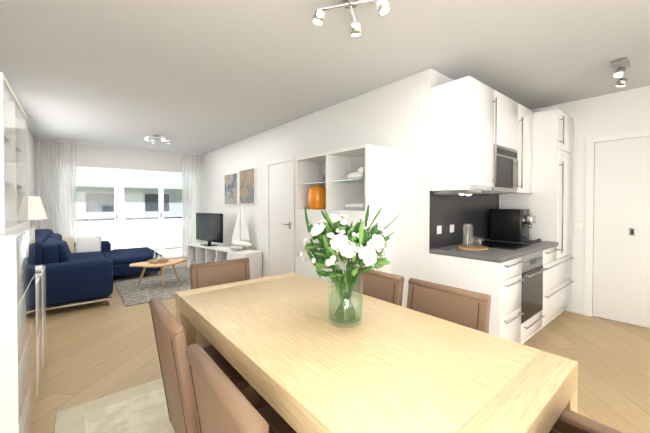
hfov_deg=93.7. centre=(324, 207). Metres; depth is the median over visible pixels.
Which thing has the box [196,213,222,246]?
tv
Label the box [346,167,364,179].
decor
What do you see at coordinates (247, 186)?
picture
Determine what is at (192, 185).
curtain
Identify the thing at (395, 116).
wall
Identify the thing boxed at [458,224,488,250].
wooden tray
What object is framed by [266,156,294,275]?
room door
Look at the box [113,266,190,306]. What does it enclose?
area rug
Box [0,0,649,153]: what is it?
ceiling
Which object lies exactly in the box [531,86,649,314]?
wall
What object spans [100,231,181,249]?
ground
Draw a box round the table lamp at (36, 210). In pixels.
[28,196,47,273]
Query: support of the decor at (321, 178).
in the shelving
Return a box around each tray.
[148,252,167,263]
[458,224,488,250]
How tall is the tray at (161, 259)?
0.168 m
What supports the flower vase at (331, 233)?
on the dining table at (292, 355)
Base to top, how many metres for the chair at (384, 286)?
0.825 m
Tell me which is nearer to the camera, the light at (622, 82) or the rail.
the light at (622, 82)
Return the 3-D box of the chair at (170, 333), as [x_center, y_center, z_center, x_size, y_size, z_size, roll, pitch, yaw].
[-0.544,0.899,1.637,0.620,0.825,0.520,-1,1,-39]
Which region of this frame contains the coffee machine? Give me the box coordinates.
[490,209,540,243]
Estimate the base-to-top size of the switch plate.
0.080 m
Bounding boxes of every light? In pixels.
[144,135,169,143]
[312,0,389,35]
[611,58,629,79]
[615,79,627,85]
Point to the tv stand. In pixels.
(197, 253)
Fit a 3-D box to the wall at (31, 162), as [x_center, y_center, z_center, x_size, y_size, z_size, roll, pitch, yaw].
[-2.551,0.016,2.063,0.120,2.600,10.220,-1,1,-39]
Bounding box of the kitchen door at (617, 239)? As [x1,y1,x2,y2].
[584,129,649,327]
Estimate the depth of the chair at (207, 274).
2.64 m
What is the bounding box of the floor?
[30,257,649,432]
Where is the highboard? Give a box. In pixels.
[0,226,36,432]
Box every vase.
[300,205,399,327]
[308,185,325,208]
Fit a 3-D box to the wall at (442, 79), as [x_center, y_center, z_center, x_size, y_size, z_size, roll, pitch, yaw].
[1.879,-0.004,3.663,2.180,2.600,0.120,-1,1,-39]
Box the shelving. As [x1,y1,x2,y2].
[296,144,391,284]
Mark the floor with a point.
(97, 350)
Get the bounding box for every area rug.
[54,378,174,432]
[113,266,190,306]
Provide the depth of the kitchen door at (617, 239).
3.45 m
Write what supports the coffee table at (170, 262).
on the area rug at (146, 290)
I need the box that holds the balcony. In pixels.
[76,217,181,254]
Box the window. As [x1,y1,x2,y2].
[76,166,181,257]
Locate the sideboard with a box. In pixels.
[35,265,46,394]
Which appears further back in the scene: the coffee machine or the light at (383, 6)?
the coffee machine
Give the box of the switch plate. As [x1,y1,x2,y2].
[574,222,581,228]
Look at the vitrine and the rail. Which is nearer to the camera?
the vitrine
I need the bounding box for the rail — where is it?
[35,137,203,154]
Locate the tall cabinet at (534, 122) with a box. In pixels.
[525,107,548,341]
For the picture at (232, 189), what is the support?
attached to the wall at (395, 116)
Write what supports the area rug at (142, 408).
on the floor
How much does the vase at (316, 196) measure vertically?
0.300 m
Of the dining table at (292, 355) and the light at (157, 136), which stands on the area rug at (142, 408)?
the dining table at (292, 355)
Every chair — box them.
[149,297,268,432]
[185,343,296,432]
[190,258,249,347]
[351,267,404,305]
[407,278,490,333]
[549,408,621,432]
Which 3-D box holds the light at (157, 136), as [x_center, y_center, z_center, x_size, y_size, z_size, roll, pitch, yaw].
[-3.102,-1.270,5.654,0.354,0.120,0.354,0,1,-9]
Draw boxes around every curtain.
[36,139,76,242]
[182,153,203,256]
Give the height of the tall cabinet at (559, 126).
2.385 m
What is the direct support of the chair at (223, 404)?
on the area rug at (142, 408)
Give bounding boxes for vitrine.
[0,72,27,233]
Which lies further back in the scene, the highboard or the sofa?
the sofa
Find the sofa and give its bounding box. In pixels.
[35,229,160,309]
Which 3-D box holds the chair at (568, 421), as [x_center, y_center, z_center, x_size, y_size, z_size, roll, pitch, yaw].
[0.592,0.902,0.890,0.530,0.840,0.592,-1,1,-39]
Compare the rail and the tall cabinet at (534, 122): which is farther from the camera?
the rail
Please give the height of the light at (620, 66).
0.142 m
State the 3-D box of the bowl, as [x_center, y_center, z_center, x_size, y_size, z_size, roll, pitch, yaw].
[-1.596,0.739,5.444,0.372,0.065,0.196,1,1,39]
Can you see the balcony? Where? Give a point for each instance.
(174, 250)
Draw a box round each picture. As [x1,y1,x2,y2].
[224,172,238,204]
[239,167,255,203]
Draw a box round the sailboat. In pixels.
[231,202,251,249]
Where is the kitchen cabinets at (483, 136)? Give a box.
[429,76,524,343]
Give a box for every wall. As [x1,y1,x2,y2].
[24,128,35,229]
[34,139,192,229]
[203,68,436,307]
[437,72,453,85]
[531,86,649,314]
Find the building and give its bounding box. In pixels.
[76,169,181,235]
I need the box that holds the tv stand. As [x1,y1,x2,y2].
[187,242,261,278]
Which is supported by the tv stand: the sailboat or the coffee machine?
the sailboat
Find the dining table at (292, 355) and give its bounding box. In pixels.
[175,272,577,432]
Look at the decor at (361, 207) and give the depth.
3.19 m
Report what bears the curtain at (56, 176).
hanging from the rail
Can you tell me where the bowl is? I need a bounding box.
[228,246,242,250]
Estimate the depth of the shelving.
3.47 m
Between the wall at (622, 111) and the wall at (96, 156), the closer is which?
the wall at (622, 111)
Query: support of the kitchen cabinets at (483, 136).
on the floor
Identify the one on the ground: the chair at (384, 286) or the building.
the building
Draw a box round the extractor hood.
[433,189,507,195]
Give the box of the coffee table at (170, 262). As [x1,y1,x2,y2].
[129,258,186,287]
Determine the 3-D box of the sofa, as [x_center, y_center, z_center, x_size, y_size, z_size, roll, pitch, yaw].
[-3.695,0.838,5.024,1.830,0.880,2.695,-1,1,-39]
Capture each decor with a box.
[318,174,324,183]
[344,204,364,210]
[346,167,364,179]
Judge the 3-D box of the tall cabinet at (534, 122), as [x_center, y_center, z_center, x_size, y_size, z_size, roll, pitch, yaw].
[1.767,0.110,3.095,0.590,2.385,0.609,-1,1,-39]
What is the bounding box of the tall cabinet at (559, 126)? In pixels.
[545,109,572,325]
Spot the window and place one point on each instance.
(118, 196)
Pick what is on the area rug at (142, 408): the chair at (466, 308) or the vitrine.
the chair at (466, 308)
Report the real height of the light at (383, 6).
0.118 m
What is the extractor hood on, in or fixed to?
attached to the kitchen cabinets at (483, 136)

